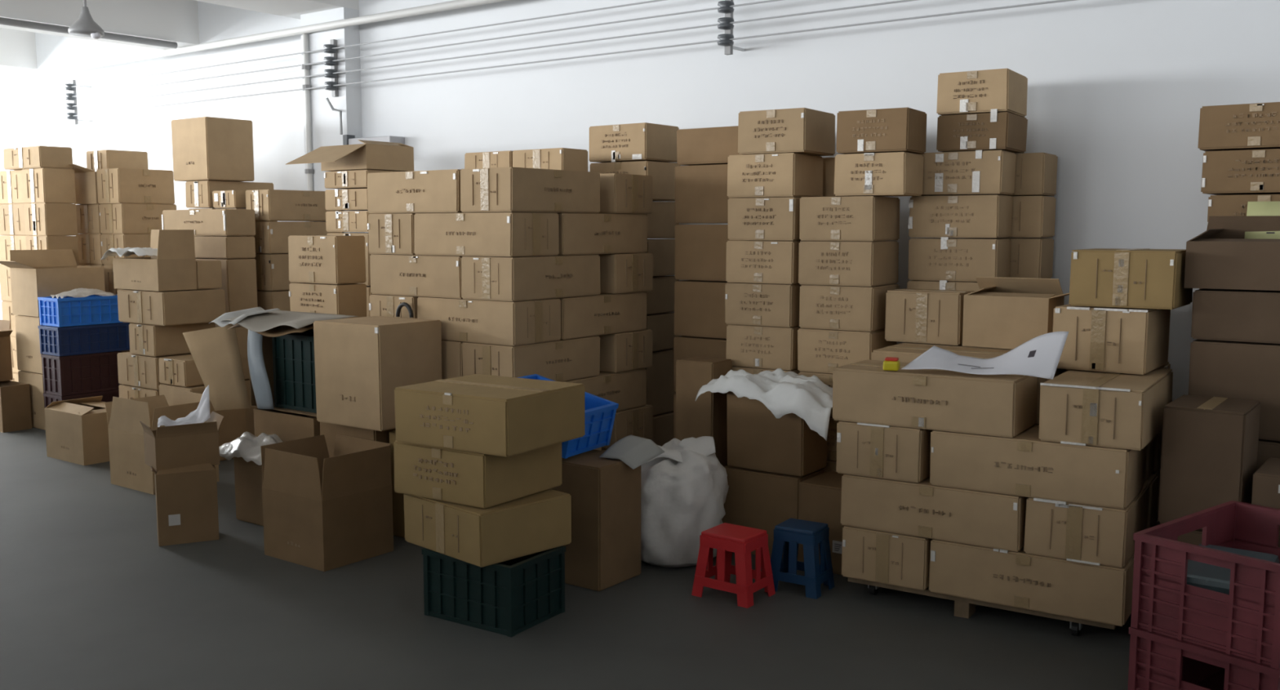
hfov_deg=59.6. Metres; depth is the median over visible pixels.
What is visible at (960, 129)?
print
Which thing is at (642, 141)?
cardboard box
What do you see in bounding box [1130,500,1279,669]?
plastic crate
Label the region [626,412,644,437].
print
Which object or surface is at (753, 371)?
cardboard box
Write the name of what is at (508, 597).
plastic crate
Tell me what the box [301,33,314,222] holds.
vertical pipe
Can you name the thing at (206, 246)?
cardboard box
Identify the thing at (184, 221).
print
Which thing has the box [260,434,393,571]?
open cardboard box
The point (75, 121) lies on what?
insulator
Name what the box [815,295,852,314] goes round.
print
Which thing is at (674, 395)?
cardboard box
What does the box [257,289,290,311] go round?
cardboard box
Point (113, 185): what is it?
print
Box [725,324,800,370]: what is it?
cardboard box
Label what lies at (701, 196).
cardboard box
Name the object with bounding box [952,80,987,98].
print
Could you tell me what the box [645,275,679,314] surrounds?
cardboard box
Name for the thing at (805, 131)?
cardboard box
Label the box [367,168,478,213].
cardboard box
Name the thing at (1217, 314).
cardboard box
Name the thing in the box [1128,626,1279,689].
plastic crate
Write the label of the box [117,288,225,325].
cardboard box
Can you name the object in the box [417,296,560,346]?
cardboard box
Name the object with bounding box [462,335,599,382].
cardboard box
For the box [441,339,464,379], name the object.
cardboard box
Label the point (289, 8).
trim
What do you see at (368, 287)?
cardboard box
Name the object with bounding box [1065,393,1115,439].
print
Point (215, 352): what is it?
cardboard box
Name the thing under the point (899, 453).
cardboard box
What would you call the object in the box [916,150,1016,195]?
cardboard box
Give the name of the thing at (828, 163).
cardboard box
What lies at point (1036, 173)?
cardboard box
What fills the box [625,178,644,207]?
print
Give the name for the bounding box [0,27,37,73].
trim
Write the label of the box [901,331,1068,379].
paper
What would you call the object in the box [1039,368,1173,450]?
cardboard box
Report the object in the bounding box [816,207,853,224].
print
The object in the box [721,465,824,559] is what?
cardboard box
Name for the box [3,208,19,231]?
print
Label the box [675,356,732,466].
cardboard box
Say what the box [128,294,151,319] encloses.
print
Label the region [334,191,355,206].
print
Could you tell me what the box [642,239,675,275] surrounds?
cardboard box
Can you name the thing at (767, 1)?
power cable
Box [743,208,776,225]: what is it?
print
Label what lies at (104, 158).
cardboard box
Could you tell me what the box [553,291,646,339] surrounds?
cardboard box
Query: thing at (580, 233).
cardboard box
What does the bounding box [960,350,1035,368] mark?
print
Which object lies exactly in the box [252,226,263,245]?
print
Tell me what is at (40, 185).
cardboard box
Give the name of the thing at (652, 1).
power cable
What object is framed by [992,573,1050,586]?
print
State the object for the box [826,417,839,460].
cardboard box
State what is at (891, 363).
tape measure
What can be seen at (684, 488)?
woven sack
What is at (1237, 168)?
print
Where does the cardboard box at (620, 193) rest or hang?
on the cardboard box at (580, 233)
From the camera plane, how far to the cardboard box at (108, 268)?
9.43 m
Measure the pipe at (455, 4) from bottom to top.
0.060 m
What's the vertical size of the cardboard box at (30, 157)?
0.177 m
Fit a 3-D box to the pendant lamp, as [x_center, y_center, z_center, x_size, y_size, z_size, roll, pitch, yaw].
[-3.907,-2.623,7.846,0.239,0.935,0.230,4,7,36]
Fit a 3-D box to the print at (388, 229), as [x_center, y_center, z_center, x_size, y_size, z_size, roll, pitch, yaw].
[-1.375,-0.611,6.128,0.170,0.158,0.008,4,7,36]
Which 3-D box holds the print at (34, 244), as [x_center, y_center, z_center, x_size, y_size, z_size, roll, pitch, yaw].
[-5.037,-0.786,9.322,0.172,0.177,0.008,4,7,36]
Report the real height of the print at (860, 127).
0.080 m
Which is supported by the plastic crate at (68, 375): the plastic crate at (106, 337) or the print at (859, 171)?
the plastic crate at (106, 337)
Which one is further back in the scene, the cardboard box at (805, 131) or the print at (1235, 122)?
the cardboard box at (805, 131)
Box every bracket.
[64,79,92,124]
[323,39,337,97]
[717,0,744,54]
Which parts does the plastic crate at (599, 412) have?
corner post, corner post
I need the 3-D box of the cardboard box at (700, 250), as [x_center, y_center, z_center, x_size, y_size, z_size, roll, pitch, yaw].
[0.514,-0.531,6.393,0.495,0.312,0.418,4,7,36]
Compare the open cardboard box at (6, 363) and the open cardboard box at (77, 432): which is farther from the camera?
the open cardboard box at (6, 363)
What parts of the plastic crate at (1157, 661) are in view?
corner post, corner post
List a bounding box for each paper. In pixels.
[157,384,209,426]
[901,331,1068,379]
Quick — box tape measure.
[883,356,900,370]
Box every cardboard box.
[0,169,24,204]
[0,203,26,235]
[0,235,26,261]
[0,248,105,316]
[0,263,11,301]
[0,319,13,381]
[0,380,31,432]
[1,301,17,337]
[3,145,73,169]
[10,336,19,373]
[12,372,18,382]
[14,315,43,373]
[17,370,45,430]
[21,167,75,203]
[23,203,77,235]
[25,235,79,265]
[44,395,109,465]
[69,164,102,204]
[75,204,102,233]
[76,233,111,264]
[78,263,103,266]
[85,149,148,171]
[96,168,174,204]
[99,203,176,234]
[101,233,151,265]
[102,264,118,294]
[104,389,219,494]
[112,229,196,291]
[116,351,191,389]
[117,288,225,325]
[118,384,159,399]
[120,321,133,352]
[128,322,215,356]
[139,410,224,471]
[150,462,219,546]
[158,354,204,386]
[159,383,246,461]
[161,208,255,235]
[171,116,254,181]
[182,323,316,416]
[185,180,273,208]
[188,208,227,235]
[194,235,255,258]
[195,257,257,312]
[195,259,222,288]
[212,190,246,208]
[215,323,249,379]
[227,208,263,258]
[233,457,263,525]
[244,378,257,435]
[245,189,341,221]
[248,253,293,290]
[250,221,342,253]
[253,408,319,441]
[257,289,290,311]
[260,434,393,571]
[285,139,413,171]
[288,235,365,284]
[288,282,366,318]
[313,315,441,431]
[320,422,389,457]
[324,169,394,189]
[324,188,368,210]
[325,210,396,231]
[326,232,370,285]
[366,285,374,316]
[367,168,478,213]
[367,213,415,254]
[368,293,420,318]
[369,253,473,298]
[389,428,404,537]
[394,373,584,457]
[394,440,561,508]
[403,488,571,567]
[413,212,559,256]
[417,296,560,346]
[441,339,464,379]
[460,166,599,213]
[461,254,600,301]
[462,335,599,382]
[464,150,513,168]
[512,147,587,171]
[550,449,640,591]
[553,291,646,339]
[557,213,647,255]
[562,368,646,411]
[589,122,679,162]
[590,160,679,201]
[590,253,653,293]
[595,173,652,213]
[598,328,652,373]
[601,404,653,449]
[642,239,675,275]
[644,348,675,415]
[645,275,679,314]
[645,311,679,351]
[646,201,679,238]
[653,410,673,446]
[673,335,726,391]
[673,393,675,438]
[674,280,729,338]
[675,164,736,223]
[675,224,737,280]
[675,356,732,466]
[676,125,742,165]
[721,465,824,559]
[724,282,804,327]
[725,240,800,284]
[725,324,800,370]
[726,391,827,476]
[727,152,822,197]
[728,196,800,239]
[732,365,799,374]
[737,107,835,155]
[797,328,897,373]
[797,471,845,574]
[798,240,898,286]
[798,371,832,417]
[799,195,899,240]
[799,284,899,331]
[822,157,846,196]
[822,459,837,472]
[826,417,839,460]
[832,360,1037,437]
[833,151,924,196]
[835,106,926,154]
[835,420,933,483]
[840,474,1028,551]
[841,525,933,590]
[871,343,1066,423]
[884,288,975,345]
[902,342,1011,350]
[906,280,979,290]
[907,236,1010,281]
[908,195,1013,237]
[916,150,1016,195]
[928,538,1134,626]
[929,425,1144,509]
[936,68,1027,116]
[936,108,1027,153]
[962,276,1069,349]
[973,237,1053,278]
[1007,152,1057,195]
[1008,195,1056,237]
[1023,473,1158,568]
[1033,423,1155,483]
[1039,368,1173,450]
[1053,303,1170,374]
[1065,361,1170,371]
[1068,248,1192,309]
[1153,516,1161,526]
[1157,394,1260,528]
[1177,528,1202,545]
[1183,215,1279,290]
[1188,338,1279,440]
[1191,288,1279,343]
[1197,102,1279,151]
[1200,148,1279,195]
[1207,194,1279,223]
[1251,457,1279,546]
[1256,439,1279,470]
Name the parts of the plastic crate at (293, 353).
corner post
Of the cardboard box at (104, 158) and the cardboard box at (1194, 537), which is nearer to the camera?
the cardboard box at (1194, 537)
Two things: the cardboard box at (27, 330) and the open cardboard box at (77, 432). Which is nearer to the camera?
the open cardboard box at (77, 432)
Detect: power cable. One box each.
[0,0,664,97]
[0,0,781,106]
[0,0,915,115]
[0,0,1074,124]
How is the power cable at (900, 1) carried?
attached to the insulator at (333, 52)
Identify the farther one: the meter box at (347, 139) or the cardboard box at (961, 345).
the meter box at (347, 139)
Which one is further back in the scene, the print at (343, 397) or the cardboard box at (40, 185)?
the cardboard box at (40, 185)
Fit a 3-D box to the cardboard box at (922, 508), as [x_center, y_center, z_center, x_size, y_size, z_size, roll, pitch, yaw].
[1.273,0.669,4.739,0.753,0.221,0.375,4,7,33]
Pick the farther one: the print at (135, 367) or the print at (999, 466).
the print at (135, 367)
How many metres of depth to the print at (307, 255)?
6.66 m
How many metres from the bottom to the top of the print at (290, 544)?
0.019 m
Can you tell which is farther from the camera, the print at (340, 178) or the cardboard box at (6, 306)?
the cardboard box at (6, 306)
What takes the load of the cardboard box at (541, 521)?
on the plastic crate at (508, 597)
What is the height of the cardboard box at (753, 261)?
0.216 m
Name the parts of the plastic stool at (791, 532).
leg, panel, leg, panel, seat, panel, leg, panel, leg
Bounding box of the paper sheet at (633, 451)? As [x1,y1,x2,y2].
[599,435,664,469]
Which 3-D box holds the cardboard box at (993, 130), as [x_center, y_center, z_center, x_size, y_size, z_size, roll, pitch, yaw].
[1.690,-1.047,5.514,0.344,0.188,0.380,4,7,32]
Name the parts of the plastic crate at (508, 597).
corner post, corner post, corner post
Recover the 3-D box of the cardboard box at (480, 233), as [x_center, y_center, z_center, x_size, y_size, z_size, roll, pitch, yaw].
[-0.821,-0.589,5.941,0.724,0.222,0.373,4,7,36]
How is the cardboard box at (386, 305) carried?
on the cardboard box at (451, 350)
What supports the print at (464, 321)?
attached to the cardboard box at (513, 323)
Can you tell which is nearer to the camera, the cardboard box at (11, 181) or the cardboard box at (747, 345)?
the cardboard box at (747, 345)
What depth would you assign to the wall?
6.84 m
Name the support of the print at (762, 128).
attached to the cardboard box at (805, 131)
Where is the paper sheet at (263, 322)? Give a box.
[222,310,357,332]
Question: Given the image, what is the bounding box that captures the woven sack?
[640,435,728,567]
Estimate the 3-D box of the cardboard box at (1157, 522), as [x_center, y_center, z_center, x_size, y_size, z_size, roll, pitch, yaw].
[2.053,0.857,5.103,0.575,0.222,0.269,4,7,33]
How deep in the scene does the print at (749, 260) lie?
5.71 m
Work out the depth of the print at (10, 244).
9.67 m
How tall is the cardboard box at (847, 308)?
0.216 m
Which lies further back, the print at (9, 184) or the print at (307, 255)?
the print at (9, 184)
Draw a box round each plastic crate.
[37,294,123,326]
[37,321,129,355]
[40,351,121,395]
[43,389,119,407]
[271,328,316,413]
[421,545,565,637]
[517,373,618,458]
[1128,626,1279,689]
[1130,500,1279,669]
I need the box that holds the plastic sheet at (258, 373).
[247,329,274,408]
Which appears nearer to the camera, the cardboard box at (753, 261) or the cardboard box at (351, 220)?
the cardboard box at (753, 261)
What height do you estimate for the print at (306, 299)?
0.086 m
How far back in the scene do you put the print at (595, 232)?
6.20 m
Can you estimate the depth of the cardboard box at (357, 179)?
7.63 m
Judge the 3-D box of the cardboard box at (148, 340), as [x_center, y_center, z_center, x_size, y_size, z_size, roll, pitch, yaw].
[-3.326,-0.054,7.959,0.327,0.214,0.480,4,7,36]
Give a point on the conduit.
(6, 21)
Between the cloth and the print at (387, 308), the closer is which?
the cloth
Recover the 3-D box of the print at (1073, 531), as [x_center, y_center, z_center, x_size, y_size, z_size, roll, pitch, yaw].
[1.661,0.717,4.274,0.172,0.158,0.008,4,7,33]
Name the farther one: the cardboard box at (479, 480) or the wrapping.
the wrapping
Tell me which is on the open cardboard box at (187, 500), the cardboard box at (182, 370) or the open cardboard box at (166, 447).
the open cardboard box at (166, 447)
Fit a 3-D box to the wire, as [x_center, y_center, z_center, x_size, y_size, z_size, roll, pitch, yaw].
[-2.399,-1.796,8.764,0.112,0.287,0.080,4,7,36]
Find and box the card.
[1244,200,1279,239]
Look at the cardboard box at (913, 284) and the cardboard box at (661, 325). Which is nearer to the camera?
the cardboard box at (913, 284)
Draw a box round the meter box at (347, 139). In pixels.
[342,134,404,145]
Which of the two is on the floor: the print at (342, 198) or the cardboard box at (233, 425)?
the cardboard box at (233, 425)
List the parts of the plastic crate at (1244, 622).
corner post, corner post, corner post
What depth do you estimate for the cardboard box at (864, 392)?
4.54 m
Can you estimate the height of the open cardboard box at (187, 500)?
0.384 m
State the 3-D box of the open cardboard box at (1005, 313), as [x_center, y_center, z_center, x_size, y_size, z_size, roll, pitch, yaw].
[1.770,-0.147,5.113,0.509,0.317,0.235,4,7,36]
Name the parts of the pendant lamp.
rod, bulb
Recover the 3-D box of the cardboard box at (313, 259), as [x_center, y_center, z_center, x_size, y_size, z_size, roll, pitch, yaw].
[-1.893,-0.519,6.751,0.464,0.282,0.231,4,7,36]
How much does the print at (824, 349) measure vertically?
0.089 m
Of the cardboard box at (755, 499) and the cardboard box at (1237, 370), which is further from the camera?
the cardboard box at (755, 499)
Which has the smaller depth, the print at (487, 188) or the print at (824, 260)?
the print at (824, 260)
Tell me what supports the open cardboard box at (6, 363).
on the open cardboard box at (15, 396)
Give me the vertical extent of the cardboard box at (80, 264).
0.429 m
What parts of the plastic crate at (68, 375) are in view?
corner post, corner post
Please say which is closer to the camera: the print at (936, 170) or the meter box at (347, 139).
the print at (936, 170)
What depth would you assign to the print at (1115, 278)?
4.53 m
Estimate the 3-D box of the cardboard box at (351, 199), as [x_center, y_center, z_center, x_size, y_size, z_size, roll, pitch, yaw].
[-1.897,-1.014,7.812,0.459,0.142,0.408,4,7,36]
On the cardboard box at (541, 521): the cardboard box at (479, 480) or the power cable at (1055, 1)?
the cardboard box at (479, 480)
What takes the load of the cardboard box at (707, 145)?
on the cardboard box at (701, 196)
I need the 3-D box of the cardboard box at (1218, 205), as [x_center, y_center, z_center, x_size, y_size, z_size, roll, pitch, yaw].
[2.779,-0.567,4.926,0.436,0.182,0.440,4,7,36]
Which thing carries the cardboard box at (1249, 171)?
on the cardboard box at (1218, 205)
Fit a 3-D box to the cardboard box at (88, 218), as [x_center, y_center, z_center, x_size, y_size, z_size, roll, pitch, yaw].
[-4.598,-1.099,9.759,0.424,0.252,0.481,4,7,36]
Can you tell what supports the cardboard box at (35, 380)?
on the floor
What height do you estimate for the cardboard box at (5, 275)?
0.324 m
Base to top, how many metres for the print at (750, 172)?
0.089 m
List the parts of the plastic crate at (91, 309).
corner post, corner post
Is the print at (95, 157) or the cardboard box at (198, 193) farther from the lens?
the print at (95, 157)
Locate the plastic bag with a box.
[219,431,282,465]
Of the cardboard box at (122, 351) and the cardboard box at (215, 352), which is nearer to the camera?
the cardboard box at (215, 352)
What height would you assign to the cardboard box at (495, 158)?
0.142 m
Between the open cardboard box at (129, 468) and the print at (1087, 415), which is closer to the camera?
the print at (1087, 415)
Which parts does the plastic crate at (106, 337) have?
corner post, corner post, corner post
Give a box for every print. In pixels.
[0,175,17,199]
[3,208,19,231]
[4,239,21,259]
[11,149,30,165]
[26,173,38,198]
[28,207,39,231]
[30,240,41,249]
[80,208,93,229]
[81,237,94,259]
[90,152,102,168]
[101,173,155,198]
[104,207,159,229]
[106,238,118,259]
[126,358,146,383]
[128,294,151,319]
[134,328,147,351]
[164,361,177,382]
[183,220,202,222]
[190,184,202,203]
[250,193,317,216]
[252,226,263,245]
[260,259,265,284]
[287,541,300,547]
[297,246,322,266]
[299,292,324,306]
[334,172,355,185]
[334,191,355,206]
[339,394,355,401]
[377,218,399,248]
[379,300,401,317]
[395,188,423,192]
[399,272,425,276]
[413,457,457,484]
[418,405,473,431]
[422,504,458,552]
[445,218,548,249]
[448,305,550,337]
[471,173,572,205]
[473,262,573,293]
[474,349,572,375]
[524,151,548,167]
[594,231,620,234]
[594,311,620,316]
[595,390,620,396]
[601,132,629,147]
[605,171,628,173]
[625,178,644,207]
[626,258,644,287]
[626,335,644,365]
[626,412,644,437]
[739,293,773,311]
[740,335,773,353]
[741,251,772,268]
[742,164,775,182]
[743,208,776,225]
[753,119,786,137]
[814,340,849,359]
[815,251,851,270]
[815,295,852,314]
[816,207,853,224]
[826,428,836,445]
[850,163,884,180]
[852,119,887,137]
[856,431,897,472]
[862,536,902,579]
[891,395,946,404]
[898,505,951,516]
[903,298,939,336]
[928,161,974,178]
[928,205,973,222]
[928,248,972,266]
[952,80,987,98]
[952,121,988,137]
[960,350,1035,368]
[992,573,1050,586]
[994,461,1053,472]
[1013,244,1019,271]
[1015,160,1022,188]
[1018,201,1021,231]
[1049,508,1098,555]
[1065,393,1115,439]
[1075,316,1121,363]
[1095,258,1146,299]
[1155,476,1159,512]
[1159,430,1162,462]
[1225,111,1279,133]
[1227,159,1279,177]
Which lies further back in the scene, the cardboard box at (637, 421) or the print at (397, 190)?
the cardboard box at (637, 421)
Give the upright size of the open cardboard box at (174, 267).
0.415 m
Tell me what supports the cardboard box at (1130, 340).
on the cardboard box at (1124, 411)
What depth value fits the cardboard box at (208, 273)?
7.88 m
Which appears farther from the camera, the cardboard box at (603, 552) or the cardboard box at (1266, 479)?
the cardboard box at (603, 552)
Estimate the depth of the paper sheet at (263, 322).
6.14 m
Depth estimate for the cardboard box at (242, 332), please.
8.27 m
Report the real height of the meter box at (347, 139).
0.200 m
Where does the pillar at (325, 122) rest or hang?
attached to the wall
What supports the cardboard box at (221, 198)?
on the cardboard box at (228, 208)
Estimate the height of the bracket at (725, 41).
0.440 m
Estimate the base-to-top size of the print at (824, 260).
0.089 m
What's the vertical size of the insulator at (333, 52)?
0.440 m
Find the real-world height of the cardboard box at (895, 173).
0.200 m
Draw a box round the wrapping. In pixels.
[100,247,157,259]
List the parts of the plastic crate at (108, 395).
corner post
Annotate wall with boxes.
[0,0,1279,400]
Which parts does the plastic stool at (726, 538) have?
leg, panel, panel, leg, seat, panel, leg, panel, leg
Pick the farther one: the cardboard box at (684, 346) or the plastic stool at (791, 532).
the cardboard box at (684, 346)
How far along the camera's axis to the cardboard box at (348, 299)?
6.66 m
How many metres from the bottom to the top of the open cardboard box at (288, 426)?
0.570 m
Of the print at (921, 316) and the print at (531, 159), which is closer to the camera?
the print at (921, 316)
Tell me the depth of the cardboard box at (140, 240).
9.35 m
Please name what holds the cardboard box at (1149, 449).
on the cardboard box at (1095, 535)
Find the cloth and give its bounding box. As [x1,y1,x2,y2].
[695,368,832,440]
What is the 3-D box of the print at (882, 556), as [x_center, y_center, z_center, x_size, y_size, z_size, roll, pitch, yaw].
[1.022,0.897,4.707,0.172,0.158,0.008,4,7,33]
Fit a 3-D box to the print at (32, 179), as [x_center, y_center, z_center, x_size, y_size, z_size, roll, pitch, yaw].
[-5.037,-1.322,9.266,0.172,0.202,0.008,4,7,36]
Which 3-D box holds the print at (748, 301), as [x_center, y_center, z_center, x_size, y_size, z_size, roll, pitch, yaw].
[0.597,-0.220,5.729,0.186,0.089,0.008,4,7,32]
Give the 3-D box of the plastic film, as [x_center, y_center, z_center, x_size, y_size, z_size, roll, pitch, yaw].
[-4.350,-0.409,8.736,0.221,0.073,0.420,4,7,36]
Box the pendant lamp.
[67,0,104,39]
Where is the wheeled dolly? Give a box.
[848,577,1116,635]
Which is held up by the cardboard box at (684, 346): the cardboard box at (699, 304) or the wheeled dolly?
the cardboard box at (699, 304)
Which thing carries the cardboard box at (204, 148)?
on the cardboard box at (198, 193)
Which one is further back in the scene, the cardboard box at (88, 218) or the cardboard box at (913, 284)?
the cardboard box at (88, 218)
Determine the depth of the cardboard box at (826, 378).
5.57 m
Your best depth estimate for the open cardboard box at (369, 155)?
7.59 m
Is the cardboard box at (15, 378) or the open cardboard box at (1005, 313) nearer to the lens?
the open cardboard box at (1005, 313)
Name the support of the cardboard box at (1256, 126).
on the cardboard box at (1249, 171)
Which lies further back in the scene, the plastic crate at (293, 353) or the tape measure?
the plastic crate at (293, 353)
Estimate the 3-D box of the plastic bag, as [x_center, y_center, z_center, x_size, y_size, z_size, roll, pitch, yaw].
[-2.070,0.548,6.070,0.500,0.137,0.290,4,7,36]
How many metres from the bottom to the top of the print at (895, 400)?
0.021 m
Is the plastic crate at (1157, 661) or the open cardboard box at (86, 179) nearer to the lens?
the plastic crate at (1157, 661)
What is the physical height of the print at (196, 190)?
0.147 m
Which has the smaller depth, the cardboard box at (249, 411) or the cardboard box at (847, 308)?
the cardboard box at (847, 308)
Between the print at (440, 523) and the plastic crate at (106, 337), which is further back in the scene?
the plastic crate at (106, 337)
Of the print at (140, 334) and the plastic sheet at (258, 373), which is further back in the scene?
the print at (140, 334)
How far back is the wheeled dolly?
4.59 m
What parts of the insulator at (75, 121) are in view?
support arm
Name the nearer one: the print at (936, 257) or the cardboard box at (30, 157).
the print at (936, 257)
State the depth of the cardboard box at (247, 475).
6.04 m
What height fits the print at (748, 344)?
0.088 m
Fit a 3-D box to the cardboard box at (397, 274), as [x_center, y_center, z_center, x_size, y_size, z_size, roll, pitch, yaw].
[-1.119,-0.390,6.193,0.720,0.222,0.370,4,7,36]
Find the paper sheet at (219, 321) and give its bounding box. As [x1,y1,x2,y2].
[210,306,279,326]
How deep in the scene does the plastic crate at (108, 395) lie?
8.70 m
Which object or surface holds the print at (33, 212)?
attached to the cardboard box at (40, 219)
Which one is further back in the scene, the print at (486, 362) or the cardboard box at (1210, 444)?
the print at (486, 362)
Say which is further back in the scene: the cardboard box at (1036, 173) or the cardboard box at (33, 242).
the cardboard box at (33, 242)
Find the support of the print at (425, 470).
attached to the cardboard box at (479, 480)
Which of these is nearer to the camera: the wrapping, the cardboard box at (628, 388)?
the cardboard box at (628, 388)
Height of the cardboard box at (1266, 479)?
0.717 m
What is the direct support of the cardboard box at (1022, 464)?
on the cardboard box at (1095, 535)
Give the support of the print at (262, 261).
attached to the cardboard box at (272, 269)
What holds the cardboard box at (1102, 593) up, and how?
on the wheeled dolly
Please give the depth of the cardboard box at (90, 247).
9.57 m
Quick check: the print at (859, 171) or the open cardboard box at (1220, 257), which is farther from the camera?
the print at (859, 171)
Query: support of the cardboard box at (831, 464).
on the cardboard box
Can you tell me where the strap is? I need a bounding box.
[395,302,413,317]
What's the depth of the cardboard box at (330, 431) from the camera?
5.88 m
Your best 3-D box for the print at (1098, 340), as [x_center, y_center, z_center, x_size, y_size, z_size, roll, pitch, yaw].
[1.878,-0.021,4.583,0.172,0.183,0.008,4,7,36]
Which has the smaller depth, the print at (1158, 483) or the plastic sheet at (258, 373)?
the print at (1158, 483)
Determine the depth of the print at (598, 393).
6.30 m
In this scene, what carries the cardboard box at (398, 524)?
on the floor
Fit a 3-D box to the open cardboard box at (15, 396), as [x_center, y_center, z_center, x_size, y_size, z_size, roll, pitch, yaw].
[-5.151,0.478,8.975,0.600,0.360,0.220,4,7,36]
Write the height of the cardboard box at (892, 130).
0.199 m
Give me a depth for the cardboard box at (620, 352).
6.39 m
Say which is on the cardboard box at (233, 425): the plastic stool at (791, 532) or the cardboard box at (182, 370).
the cardboard box at (182, 370)
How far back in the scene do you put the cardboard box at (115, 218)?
9.35 m
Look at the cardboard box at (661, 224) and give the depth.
6.83 m
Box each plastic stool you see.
[691,522,775,608]
[770,518,834,599]
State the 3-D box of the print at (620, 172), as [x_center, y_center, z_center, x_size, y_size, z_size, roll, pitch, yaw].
[-0.141,-1.010,6.806,0.215,0.092,0.008,4,7,36]
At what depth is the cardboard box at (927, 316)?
5.28 m
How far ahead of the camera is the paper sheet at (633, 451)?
5.07 m
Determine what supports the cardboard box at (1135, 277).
on the cardboard box at (1130, 340)
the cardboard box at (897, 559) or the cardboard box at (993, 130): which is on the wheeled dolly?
the cardboard box at (897, 559)
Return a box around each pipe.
[0,0,507,83]
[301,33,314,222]
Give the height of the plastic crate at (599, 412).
0.309 m
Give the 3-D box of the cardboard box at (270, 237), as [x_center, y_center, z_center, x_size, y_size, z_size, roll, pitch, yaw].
[-2.687,-0.841,8.714,0.306,0.239,0.681,4,7,36]
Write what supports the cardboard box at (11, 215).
on the cardboard box
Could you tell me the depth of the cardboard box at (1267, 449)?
4.38 m
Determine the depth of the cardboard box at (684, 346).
6.33 m
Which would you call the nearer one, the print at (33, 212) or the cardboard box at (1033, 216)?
the cardboard box at (1033, 216)
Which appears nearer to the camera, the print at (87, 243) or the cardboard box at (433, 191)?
the cardboard box at (433, 191)
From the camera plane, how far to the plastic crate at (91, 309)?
8.61 m
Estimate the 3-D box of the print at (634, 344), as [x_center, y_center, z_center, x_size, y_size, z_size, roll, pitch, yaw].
[-0.028,0.033,6.460,0.008,0.158,0.170,4,7,36]
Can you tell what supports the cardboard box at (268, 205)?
on the cardboard box at (270, 237)
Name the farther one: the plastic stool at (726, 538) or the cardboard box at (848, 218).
the cardboard box at (848, 218)
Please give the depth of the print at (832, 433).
5.57 m
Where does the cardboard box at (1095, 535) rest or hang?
on the cardboard box at (1102, 593)
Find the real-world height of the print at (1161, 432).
0.160 m
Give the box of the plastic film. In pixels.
[49,288,116,297]
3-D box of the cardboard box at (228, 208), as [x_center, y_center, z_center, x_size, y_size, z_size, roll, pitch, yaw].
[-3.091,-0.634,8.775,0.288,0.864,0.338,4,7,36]
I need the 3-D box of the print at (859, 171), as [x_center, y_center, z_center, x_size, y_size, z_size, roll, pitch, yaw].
[1.090,-0.829,5.342,0.174,0.081,0.008,4,7,32]
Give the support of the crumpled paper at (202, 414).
in the open cardboard box at (166, 447)
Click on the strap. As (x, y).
(397, 313)
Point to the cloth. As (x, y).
(783, 393)
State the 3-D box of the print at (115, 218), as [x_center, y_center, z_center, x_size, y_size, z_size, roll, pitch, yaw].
[-4.270,-1.060,9.372,0.421,0.179,0.135,-2,6,-14]
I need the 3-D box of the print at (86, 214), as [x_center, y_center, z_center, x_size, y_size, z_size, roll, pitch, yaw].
[-4.739,-1.081,9.570,0.196,0.179,0.008,4,7,36]
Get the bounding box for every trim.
[0,0,199,49]
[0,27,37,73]
[195,0,359,18]
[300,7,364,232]
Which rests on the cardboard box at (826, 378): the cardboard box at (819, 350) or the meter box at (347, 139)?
the cardboard box at (819, 350)
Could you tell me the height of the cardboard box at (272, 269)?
0.274 m
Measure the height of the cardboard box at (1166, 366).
0.226 m
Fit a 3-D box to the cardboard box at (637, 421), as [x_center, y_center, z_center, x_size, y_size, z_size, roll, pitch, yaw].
[-0.175,0.470,6.620,0.376,0.222,0.369,4,7,36]
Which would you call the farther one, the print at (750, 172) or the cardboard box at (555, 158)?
the cardboard box at (555, 158)
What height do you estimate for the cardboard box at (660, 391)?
0.392 m
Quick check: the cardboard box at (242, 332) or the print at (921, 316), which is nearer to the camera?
the print at (921, 316)
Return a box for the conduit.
[0,17,177,48]
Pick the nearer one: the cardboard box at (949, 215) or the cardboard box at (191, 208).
the cardboard box at (949, 215)
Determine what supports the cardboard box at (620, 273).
on the cardboard box at (602, 313)
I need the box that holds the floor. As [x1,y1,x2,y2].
[0,426,1131,689]
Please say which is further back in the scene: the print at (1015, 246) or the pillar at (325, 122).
the pillar at (325, 122)
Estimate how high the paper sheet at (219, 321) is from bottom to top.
0.091 m
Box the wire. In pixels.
[325,97,342,134]
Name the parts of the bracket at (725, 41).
support arm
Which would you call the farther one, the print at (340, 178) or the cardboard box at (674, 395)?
the print at (340, 178)
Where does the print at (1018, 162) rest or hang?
attached to the cardboard box at (1036, 173)
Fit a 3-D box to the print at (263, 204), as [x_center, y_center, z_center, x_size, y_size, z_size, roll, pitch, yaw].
[-2.697,-1.065,8.517,0.496,0.165,0.129,-3,7,-27]
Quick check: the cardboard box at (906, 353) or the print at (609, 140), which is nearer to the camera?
the cardboard box at (906, 353)
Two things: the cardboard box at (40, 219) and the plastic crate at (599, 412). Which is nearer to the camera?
the plastic crate at (599, 412)
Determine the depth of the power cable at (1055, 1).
7.03 m
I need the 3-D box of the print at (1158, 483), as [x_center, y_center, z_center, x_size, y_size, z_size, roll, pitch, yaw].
[2.291,0.648,4.926,0.008,0.158,0.124,4,7,33]
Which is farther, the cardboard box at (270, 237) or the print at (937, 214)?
the cardboard box at (270, 237)

